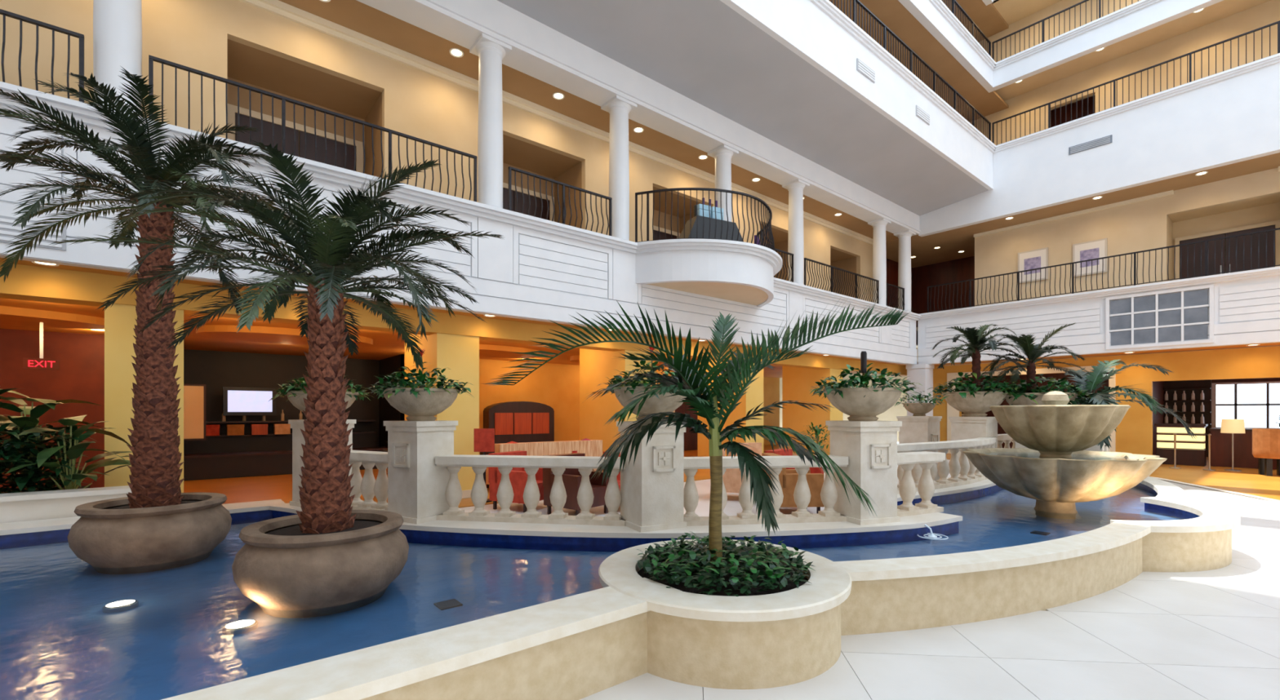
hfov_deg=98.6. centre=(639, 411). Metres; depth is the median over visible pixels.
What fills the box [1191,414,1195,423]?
bottle
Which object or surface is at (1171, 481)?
trim
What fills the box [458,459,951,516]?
floor
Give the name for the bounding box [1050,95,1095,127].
door
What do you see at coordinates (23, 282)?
ceiling beam
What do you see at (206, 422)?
shelf
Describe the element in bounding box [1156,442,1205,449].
shelf
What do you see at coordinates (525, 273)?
wall
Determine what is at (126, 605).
pool light
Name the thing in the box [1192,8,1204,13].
recessed light
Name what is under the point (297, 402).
bowl
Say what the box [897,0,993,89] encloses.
wall
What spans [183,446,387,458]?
countertop
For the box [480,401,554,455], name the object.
tall cabinet
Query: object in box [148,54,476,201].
railing
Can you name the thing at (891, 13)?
ceiling
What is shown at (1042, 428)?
bowl
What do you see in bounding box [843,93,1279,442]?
wall
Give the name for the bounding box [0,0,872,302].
wall
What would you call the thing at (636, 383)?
plant
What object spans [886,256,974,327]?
wall
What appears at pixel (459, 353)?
pillar
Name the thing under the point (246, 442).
bar
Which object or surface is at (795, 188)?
column
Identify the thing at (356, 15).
ceiling
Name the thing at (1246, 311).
wall
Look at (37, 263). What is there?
recessed light
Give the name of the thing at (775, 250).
railing
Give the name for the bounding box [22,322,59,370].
exit sign
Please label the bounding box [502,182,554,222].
door
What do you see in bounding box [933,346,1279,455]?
wall
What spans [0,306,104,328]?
cove
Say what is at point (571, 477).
armchair
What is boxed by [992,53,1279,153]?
trim
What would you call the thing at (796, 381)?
pillar
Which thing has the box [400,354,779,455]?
wall
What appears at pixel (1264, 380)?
beam
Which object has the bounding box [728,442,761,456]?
armchair
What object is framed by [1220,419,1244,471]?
floor lamp
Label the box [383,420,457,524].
pedestal
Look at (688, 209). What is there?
wall
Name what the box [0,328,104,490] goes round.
wall
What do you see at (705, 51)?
ceiling
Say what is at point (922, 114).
air vent
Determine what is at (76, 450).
tropical plant
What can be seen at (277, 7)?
trim
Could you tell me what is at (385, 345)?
ceiling
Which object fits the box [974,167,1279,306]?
wall
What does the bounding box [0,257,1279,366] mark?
ceiling
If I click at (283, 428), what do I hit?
carton
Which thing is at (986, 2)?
wall
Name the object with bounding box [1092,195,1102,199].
recessed light
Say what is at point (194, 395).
wall panel
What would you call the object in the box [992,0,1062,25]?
ceiling
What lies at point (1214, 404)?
window
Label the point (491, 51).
column
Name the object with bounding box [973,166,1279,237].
trim
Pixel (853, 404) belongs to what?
bowl
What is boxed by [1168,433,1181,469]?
post
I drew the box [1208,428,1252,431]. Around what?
countertop
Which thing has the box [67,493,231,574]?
plant pot
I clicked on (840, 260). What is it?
wall
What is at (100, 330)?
recessed light
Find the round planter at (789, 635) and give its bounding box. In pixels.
[598,539,851,689]
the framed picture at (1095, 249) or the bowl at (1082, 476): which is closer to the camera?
the bowl at (1082, 476)
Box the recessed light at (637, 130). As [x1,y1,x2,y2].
[633,127,644,133]
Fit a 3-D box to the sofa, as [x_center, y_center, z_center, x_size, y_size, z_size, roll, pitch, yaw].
[-2.011,1.090,11.563,2.400,0.920,0.850,0,0,-40]
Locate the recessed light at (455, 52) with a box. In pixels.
[448,48,463,57]
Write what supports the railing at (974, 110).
on the trim at (827, 6)
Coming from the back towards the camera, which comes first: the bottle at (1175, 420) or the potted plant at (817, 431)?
the bottle at (1175, 420)
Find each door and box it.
[227,103,363,173]
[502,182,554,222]
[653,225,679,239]
[672,399,697,450]
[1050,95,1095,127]
[1174,219,1279,279]
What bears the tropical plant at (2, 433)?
on the ledge
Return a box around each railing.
[0,8,84,102]
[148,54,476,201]
[508,166,612,235]
[635,187,774,250]
[763,244,793,282]
[804,257,879,303]
[828,0,991,141]
[886,283,904,310]
[927,227,1279,312]
[942,0,991,56]
[991,0,1138,62]
[991,20,1279,145]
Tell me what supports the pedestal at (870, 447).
on the pool
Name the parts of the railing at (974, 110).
post, post, post, post, post, post, post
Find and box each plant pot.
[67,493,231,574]
[231,510,408,618]
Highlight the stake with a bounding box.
[860,351,866,387]
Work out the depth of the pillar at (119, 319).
6.95 m
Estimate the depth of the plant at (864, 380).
5.43 m
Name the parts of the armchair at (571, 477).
leg, backrest, armrest, seat, armrest, leg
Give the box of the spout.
[916,524,948,539]
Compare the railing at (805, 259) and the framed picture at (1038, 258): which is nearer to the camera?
the railing at (805, 259)
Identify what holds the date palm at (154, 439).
in the plant pot at (113, 537)
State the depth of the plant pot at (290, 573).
3.38 m
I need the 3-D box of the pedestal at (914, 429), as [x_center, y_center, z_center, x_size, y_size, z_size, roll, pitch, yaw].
[5.591,0.825,11.026,0.620,1.450,0.620,0,0,-40]
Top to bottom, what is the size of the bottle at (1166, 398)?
0.320 m
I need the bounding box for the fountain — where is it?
[962,391,1167,519]
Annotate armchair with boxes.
[488,450,547,512]
[542,453,608,515]
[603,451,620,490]
[722,448,743,493]
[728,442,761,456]
[761,453,823,513]
[764,448,823,474]
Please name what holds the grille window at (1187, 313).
in the wall at (1246, 311)
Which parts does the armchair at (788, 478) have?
backrest, armrest, seat, armrest, leg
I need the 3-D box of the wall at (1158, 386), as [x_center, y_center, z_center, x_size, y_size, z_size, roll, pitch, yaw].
[16.749,0.050,18.098,5.100,3.000,0.200,0,0,-40]
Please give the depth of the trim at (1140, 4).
16.32 m
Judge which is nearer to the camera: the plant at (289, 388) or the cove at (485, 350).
the plant at (289, 388)
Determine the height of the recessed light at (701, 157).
0.012 m
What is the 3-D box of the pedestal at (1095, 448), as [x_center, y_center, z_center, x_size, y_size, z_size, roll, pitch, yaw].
[7.645,0.900,9.417,0.560,1.300,0.560,0,0,-40]
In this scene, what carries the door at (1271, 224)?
in the wall at (1139, 226)
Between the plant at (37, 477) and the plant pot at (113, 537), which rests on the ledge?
the plant at (37, 477)
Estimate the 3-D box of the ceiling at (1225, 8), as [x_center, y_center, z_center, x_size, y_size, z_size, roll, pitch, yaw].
[15.317,-11.000,15.996,2.790,0.100,13.000,0,0,-40]
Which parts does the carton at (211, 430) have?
lid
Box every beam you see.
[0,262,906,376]
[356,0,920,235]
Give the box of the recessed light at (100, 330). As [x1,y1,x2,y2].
[90,328,104,331]
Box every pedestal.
[288,419,355,507]
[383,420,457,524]
[616,421,686,533]
[825,420,902,525]
[896,416,942,484]
[948,417,997,475]
[1015,441,1026,448]
[1084,439,1110,452]
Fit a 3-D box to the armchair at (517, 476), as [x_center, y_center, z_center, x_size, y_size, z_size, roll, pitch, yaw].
[-1.897,1.110,8.841,0.740,0.880,0.720,0,0,27]
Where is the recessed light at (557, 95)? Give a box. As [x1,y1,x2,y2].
[552,92,564,99]
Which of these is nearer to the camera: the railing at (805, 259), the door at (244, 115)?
the door at (244, 115)
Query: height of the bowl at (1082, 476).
0.570 m
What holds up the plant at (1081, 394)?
in the bowl at (1022, 400)
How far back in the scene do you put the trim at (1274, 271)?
15.58 m
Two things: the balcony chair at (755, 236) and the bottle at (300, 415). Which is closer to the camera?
the balcony chair at (755, 236)
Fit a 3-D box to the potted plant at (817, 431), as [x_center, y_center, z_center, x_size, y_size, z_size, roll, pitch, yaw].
[4.576,0.910,14.215,1.131,1.279,1.136,0,0,-40]
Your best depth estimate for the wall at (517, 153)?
12.82 m
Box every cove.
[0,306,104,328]
[195,324,373,346]
[479,344,541,358]
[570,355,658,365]
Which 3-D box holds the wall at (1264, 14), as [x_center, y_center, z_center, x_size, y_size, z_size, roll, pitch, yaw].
[15.601,-10.950,16.232,0.150,5.400,13.000,0,0,-40]
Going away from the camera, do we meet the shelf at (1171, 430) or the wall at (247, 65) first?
the wall at (247, 65)
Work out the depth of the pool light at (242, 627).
3.19 m
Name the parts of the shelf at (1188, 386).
shelf, shelf, shelf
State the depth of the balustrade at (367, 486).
6.02 m
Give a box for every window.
[1105,284,1213,350]
[1211,381,1279,429]
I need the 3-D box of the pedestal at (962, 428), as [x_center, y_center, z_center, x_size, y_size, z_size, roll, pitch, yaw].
[5.981,0.825,9.854,0.620,1.450,0.620,0,0,-40]
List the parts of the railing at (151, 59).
post, post, post, post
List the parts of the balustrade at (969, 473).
handrail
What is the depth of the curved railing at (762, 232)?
11.46 m
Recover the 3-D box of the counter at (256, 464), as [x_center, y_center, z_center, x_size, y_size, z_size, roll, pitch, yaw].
[-8.708,1.275,13.829,4.600,0.550,0.720,0,0,-40]
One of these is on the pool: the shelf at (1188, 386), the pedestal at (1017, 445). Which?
the pedestal at (1017, 445)
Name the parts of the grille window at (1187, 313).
pane, pane, pane, pane, pane, pane, pane, pane, pane, pane, pane, pane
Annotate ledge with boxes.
[0,485,131,523]
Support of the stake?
in the bowl at (853, 404)
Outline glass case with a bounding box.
[1154,423,1208,466]
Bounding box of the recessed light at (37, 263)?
[31,261,59,266]
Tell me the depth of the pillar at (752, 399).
15.09 m
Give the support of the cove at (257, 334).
attached to the ceiling at (385, 345)
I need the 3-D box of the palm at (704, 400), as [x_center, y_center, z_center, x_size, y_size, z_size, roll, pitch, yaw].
[0.496,0.157,3.965,2.998,1.947,1.585,0,0,1]
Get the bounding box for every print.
[1024,256,1040,275]
[1080,248,1098,267]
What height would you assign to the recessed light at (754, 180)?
0.012 m
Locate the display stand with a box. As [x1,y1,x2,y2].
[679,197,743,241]
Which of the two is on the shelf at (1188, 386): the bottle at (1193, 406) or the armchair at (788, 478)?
the bottle at (1193, 406)
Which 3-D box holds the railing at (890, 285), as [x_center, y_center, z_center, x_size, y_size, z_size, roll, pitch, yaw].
[8.875,-3.900,19.079,1.290,0.900,0.108,0,0,-40]
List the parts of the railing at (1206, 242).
post, post, post, post, rail, post, post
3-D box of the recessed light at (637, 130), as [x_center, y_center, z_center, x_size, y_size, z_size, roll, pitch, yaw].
[-0.032,-6.464,12.656,0.250,0.012,0.250,0,0,-40]
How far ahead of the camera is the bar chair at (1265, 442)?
13.16 m
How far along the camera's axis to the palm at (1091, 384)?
9.21 m
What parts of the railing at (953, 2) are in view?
post, rail, post, post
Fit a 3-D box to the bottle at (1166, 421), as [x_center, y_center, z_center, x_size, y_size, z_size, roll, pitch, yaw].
[18.395,0.260,19.246,0.092,0.320,0.092,0,0,-17]
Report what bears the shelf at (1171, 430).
attached to the glass case
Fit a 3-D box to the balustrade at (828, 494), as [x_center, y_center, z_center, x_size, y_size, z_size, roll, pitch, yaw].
[1.199,0.777,5.459,1.718,0.645,0.240,0,0,-8]
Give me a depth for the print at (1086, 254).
17.55 m
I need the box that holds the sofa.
[485,440,602,488]
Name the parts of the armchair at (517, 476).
leg, backrest, armrest, seat, leg, armrest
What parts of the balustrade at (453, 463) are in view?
handrail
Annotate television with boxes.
[222,386,275,415]
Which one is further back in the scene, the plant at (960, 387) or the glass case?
the glass case
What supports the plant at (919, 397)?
in the bowl at (917, 409)
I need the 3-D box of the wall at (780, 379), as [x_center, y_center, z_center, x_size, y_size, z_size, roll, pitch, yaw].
[-3.824,-6.450,21.014,35.000,16.000,0.200,0,0,-40]
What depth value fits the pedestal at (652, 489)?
5.11 m
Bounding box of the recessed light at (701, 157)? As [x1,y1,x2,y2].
[697,155,707,159]
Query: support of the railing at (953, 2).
on the trim at (939, 5)
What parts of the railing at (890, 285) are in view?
rail, post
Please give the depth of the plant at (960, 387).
9.63 m
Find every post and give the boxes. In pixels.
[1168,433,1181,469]
[1203,434,1216,471]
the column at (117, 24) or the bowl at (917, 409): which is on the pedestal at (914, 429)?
the bowl at (917, 409)
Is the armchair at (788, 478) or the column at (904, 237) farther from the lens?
the column at (904, 237)
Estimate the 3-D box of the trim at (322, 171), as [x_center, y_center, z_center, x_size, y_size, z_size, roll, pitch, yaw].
[-5.593,-3.365,6.957,14.300,0.170,0.450,0,0,-40]
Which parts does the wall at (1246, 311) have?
frame rail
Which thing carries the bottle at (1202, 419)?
on the shelf at (1188, 386)
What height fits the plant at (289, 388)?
0.575 m
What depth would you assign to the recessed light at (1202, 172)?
14.92 m
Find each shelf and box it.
[205,420,376,423]
[205,431,376,437]
[1156,427,1205,433]
[1156,435,1205,441]
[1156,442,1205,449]
[1163,379,1211,457]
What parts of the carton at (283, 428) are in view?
lid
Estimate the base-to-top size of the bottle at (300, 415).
0.300 m
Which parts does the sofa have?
seat, backrest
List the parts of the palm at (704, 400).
stem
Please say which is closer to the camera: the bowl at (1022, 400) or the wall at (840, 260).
the bowl at (1022, 400)
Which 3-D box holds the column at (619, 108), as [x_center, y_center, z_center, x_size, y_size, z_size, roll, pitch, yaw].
[-0.436,-4.910,11.501,0.540,2.960,0.540,0,0,-40]
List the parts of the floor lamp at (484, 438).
panel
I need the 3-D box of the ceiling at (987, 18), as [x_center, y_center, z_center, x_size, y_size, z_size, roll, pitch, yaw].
[0.960,-13.500,10.932,29.460,0.100,2.420,0,0,-40]
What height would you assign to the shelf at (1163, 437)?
0.160 m
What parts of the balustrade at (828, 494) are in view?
handrail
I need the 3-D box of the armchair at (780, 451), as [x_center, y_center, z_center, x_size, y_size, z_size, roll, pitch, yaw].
[2.624,1.110,9.351,0.740,0.880,0.720,0,0,39]
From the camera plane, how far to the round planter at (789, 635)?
3.15 m
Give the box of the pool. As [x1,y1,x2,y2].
[0,474,1240,699]
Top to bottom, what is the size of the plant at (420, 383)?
0.538 m
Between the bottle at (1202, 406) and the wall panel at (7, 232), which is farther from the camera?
the bottle at (1202, 406)
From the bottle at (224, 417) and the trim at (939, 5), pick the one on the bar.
the bottle at (224, 417)
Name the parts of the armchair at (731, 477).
backrest, seat, armrest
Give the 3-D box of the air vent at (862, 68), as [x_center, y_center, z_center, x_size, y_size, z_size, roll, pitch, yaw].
[5.244,-7.900,12.773,0.800,0.260,0.030,0,0,-40]
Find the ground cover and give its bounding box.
[636,537,813,596]
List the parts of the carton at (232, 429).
lid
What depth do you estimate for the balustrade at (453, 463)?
5.43 m
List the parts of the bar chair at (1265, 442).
leg, seat, backrest, leg, leg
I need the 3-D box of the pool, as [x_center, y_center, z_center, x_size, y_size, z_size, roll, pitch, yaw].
[-0.509,1.327,5.404,20.732,0.466,6.733,0,0,-32]
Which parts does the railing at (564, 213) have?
post, rail, post, post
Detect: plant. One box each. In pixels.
[0,388,61,474]
[0,397,110,491]
[0,414,53,490]
[0,420,97,493]
[1,414,132,491]
[268,371,370,401]
[362,348,471,399]
[597,340,698,398]
[800,422,830,453]
[808,363,924,398]
[893,391,944,407]
[928,370,1026,404]
[999,374,1091,404]
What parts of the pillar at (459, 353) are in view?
baseboard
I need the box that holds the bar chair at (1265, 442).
[1252,428,1279,476]
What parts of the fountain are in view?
stem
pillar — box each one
[104,302,183,493]
[404,333,479,498]
[579,348,651,471]
[697,360,763,457]
[782,366,843,455]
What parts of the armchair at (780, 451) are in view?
backrest, armrest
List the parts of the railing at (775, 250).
rail, post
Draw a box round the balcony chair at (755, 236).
[754,235,759,244]
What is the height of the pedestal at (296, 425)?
1.000 m
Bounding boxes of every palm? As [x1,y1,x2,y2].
[0,66,316,508]
[48,139,502,533]
[480,299,912,569]
[932,324,1026,391]
[982,323,1092,393]
[1009,359,1197,450]
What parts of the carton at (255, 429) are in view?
lid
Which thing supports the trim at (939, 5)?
attached to the wall at (923, 11)
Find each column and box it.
[93,0,142,112]
[469,33,511,208]
[600,94,637,240]
[707,144,738,222]
[782,178,809,284]
[867,217,891,306]
[893,230,915,312]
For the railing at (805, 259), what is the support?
on the trim at (779, 283)
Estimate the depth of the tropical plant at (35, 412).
6.05 m
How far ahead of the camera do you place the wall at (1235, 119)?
15.34 m
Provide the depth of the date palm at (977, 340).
9.72 m
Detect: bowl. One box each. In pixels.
[286,391,359,412]
[382,387,460,421]
[613,386,686,422]
[822,387,904,421]
[902,403,937,416]
[941,391,1008,417]
[962,448,1167,502]
[989,404,1130,453]
[1005,392,1078,405]
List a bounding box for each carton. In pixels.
[205,424,219,435]
[226,424,244,435]
[250,424,267,435]
[273,423,290,434]
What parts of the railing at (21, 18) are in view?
rail, post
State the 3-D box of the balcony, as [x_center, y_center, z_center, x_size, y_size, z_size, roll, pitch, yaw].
[1.944,-3.065,12.298,4.500,0.790,1.980,0,0,-40]
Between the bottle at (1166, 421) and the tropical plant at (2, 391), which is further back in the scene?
the bottle at (1166, 421)
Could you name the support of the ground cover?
on the round planter at (789, 635)
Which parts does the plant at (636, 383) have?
flower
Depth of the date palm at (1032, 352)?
9.63 m
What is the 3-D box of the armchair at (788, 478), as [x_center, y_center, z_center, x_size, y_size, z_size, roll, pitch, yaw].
[2.327,1.110,8.448,0.740,0.880,0.720,0,0,-1]
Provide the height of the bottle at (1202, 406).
0.320 m
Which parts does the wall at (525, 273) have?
frame rail, pier panel, frame rail, pier panel, frame rail, pier panel, frame rail, pier panel, frame rail, pier panel, frame rail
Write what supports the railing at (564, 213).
on the trim at (322, 171)
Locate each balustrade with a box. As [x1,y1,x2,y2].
[348,450,387,511]
[435,454,626,526]
[684,455,848,526]
[897,434,1015,493]
[897,451,945,517]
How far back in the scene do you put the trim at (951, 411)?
18.11 m
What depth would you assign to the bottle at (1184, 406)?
18.88 m
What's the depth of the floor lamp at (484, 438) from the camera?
9.46 m
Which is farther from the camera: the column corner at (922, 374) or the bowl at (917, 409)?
the column corner at (922, 374)
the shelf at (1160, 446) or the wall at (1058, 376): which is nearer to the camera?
the shelf at (1160, 446)
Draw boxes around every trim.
[0,81,639,253]
[239,0,872,244]
[773,277,921,320]
[810,0,995,152]
[918,266,1279,319]
[928,0,995,70]
[946,365,1115,453]
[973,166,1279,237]
[992,0,1160,71]
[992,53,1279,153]
[1151,476,1279,502]
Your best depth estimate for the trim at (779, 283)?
16.22 m
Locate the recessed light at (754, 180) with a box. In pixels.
[751,177,760,182]
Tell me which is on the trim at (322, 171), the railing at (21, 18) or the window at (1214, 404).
the railing at (21, 18)
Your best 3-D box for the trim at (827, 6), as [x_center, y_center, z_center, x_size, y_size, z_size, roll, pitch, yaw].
[0.968,-8.555,9.320,27.410,0.170,0.370,0,0,-40]
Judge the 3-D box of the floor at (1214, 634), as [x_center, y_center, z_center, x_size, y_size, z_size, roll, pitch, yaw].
[4.170,1.625,10.624,34.000,0.150,29.000,0,0,-40]
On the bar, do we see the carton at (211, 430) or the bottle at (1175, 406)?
the carton at (211, 430)
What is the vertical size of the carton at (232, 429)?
0.270 m
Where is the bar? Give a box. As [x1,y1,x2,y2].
[183,420,376,454]
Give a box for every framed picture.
[1017,247,1048,283]
[1072,238,1106,276]
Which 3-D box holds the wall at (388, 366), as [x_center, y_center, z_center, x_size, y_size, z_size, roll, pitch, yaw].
[-7.151,0.000,15.905,0.150,3.100,2.400,0,0,-40]
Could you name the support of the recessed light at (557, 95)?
in the ceiling at (356, 15)
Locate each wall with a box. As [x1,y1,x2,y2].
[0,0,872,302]
[0,104,916,364]
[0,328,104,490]
[183,349,378,447]
[227,39,382,177]
[378,354,404,447]
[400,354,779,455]
[502,134,582,228]
[653,186,707,235]
[720,0,993,190]
[760,223,787,280]
[779,377,782,430]
[830,248,856,297]
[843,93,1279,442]
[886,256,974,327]
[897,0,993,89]
[917,275,1279,364]
[918,62,1279,236]
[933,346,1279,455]
[961,372,1108,448]
[969,0,1279,145]
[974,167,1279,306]
[982,0,993,5]
[986,0,1223,93]
[1152,381,1164,455]
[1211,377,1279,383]
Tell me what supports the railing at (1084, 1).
on the trim at (1140, 4)
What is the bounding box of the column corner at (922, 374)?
[906,364,933,416]
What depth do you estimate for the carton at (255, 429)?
14.23 m
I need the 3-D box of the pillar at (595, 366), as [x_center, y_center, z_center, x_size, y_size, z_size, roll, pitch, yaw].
[-0.613,-0.015,13.058,0.800,3.130,1.840,0,0,-40]
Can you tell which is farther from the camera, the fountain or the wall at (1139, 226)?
the wall at (1139, 226)
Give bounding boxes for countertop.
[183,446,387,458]
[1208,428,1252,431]
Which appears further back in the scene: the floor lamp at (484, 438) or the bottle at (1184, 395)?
the bottle at (1184, 395)
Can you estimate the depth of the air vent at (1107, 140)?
16.10 m
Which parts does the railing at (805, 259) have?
post, post, rail, post, post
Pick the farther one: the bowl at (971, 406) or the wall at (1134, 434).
the wall at (1134, 434)
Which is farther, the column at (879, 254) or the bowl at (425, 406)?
the column at (879, 254)
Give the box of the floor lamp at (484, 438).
[474,428,494,502]
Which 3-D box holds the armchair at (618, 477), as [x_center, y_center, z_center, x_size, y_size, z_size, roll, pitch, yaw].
[-0.187,1.110,8.832,0.720,0.880,0.740,0,0,-11]
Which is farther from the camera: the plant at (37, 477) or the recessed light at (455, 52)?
the recessed light at (455, 52)
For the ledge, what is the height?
0.710 m
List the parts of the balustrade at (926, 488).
handrail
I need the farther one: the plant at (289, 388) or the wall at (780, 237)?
the wall at (780, 237)
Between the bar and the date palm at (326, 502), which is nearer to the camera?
the date palm at (326, 502)
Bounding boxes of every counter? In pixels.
[183,446,387,480]
[1208,428,1276,470]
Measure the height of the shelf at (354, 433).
0.040 m
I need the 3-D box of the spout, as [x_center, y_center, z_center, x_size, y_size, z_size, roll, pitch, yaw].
[2.849,1.167,5.362,0.272,0.112,0.272,0,0,-40]
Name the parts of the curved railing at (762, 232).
post, post, rail, post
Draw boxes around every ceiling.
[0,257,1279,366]
[0,297,862,377]
[279,0,1279,267]
[497,0,988,216]
[829,0,1008,122]
[941,0,1008,41]
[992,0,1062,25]
[995,0,1270,101]
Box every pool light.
[102,600,137,613]
[222,619,257,635]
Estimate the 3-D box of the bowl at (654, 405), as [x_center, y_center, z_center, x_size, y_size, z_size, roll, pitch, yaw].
[0.111,-0.062,5.308,0.770,0.325,0.770,0,0,-40]
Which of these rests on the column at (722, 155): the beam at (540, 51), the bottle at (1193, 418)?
the beam at (540, 51)
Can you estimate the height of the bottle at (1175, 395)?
0.320 m
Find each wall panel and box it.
[0,215,66,250]
[183,384,205,440]
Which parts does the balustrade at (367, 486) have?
handrail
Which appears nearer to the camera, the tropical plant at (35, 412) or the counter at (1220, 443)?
the tropical plant at (35, 412)
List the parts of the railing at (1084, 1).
post, rail, post, post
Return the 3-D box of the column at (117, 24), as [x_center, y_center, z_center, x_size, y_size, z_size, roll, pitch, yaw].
[-6.287,-4.910,6.633,0.540,2.960,0.540,0,0,-40]
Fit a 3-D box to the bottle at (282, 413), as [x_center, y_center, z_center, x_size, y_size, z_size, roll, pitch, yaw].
[-9.594,0.110,14.783,0.080,0.300,0.076,0,0,-40]
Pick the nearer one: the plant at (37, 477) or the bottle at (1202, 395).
the plant at (37, 477)
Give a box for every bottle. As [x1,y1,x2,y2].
[222,413,226,422]
[280,409,284,421]
[298,410,302,419]
[1164,391,1168,400]
[1164,413,1168,423]
[1173,391,1177,399]
[1173,402,1177,412]
[1173,416,1177,423]
[1182,391,1186,399]
[1182,402,1186,412]
[1191,391,1195,399]
[1191,402,1195,412]
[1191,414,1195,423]
[1200,391,1204,399]
[1200,402,1204,412]
[1200,414,1204,423]
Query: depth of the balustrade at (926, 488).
5.88 m
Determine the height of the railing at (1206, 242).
0.990 m
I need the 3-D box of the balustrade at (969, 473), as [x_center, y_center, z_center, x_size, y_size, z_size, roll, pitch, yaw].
[5.172,0.773,8.835,6.388,0.645,0.585,0,0,-41]
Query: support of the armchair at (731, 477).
on the floor at (733, 507)
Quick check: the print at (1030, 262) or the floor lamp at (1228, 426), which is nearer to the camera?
the floor lamp at (1228, 426)
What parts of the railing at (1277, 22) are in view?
post, post, post, post, post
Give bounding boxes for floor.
[183,444,1279,699]
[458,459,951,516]
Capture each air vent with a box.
[856,57,875,83]
[915,105,929,124]
[1068,134,1112,155]
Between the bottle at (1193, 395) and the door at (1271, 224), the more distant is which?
the bottle at (1193, 395)
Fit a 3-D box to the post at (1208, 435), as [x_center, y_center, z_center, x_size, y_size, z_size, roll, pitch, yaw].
[14.921,1.070,14.431,0.240,0.960,0.240,0,0,-40]
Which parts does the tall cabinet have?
door panel, door panel, door panel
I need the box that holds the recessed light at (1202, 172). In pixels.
[1195,171,1208,175]
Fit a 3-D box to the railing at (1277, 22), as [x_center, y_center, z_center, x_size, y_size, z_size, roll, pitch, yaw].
[14.101,-9.075,15.198,0.050,0.870,7.730,0,0,-40]
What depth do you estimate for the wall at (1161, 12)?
16.00 m
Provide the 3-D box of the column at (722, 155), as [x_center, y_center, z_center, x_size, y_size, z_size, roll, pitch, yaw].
[2.047,-4.910,13.566,0.540,2.960,0.540,0,0,-40]
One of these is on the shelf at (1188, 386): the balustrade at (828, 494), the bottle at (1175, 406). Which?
the bottle at (1175, 406)
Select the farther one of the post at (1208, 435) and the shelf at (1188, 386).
the shelf at (1188, 386)
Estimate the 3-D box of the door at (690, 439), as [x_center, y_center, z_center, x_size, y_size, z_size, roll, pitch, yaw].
[1.899,0.440,21.796,1.740,2.220,0.080,0,0,-40]
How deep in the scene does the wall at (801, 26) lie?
12.70 m
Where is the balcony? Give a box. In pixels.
[635,239,782,307]

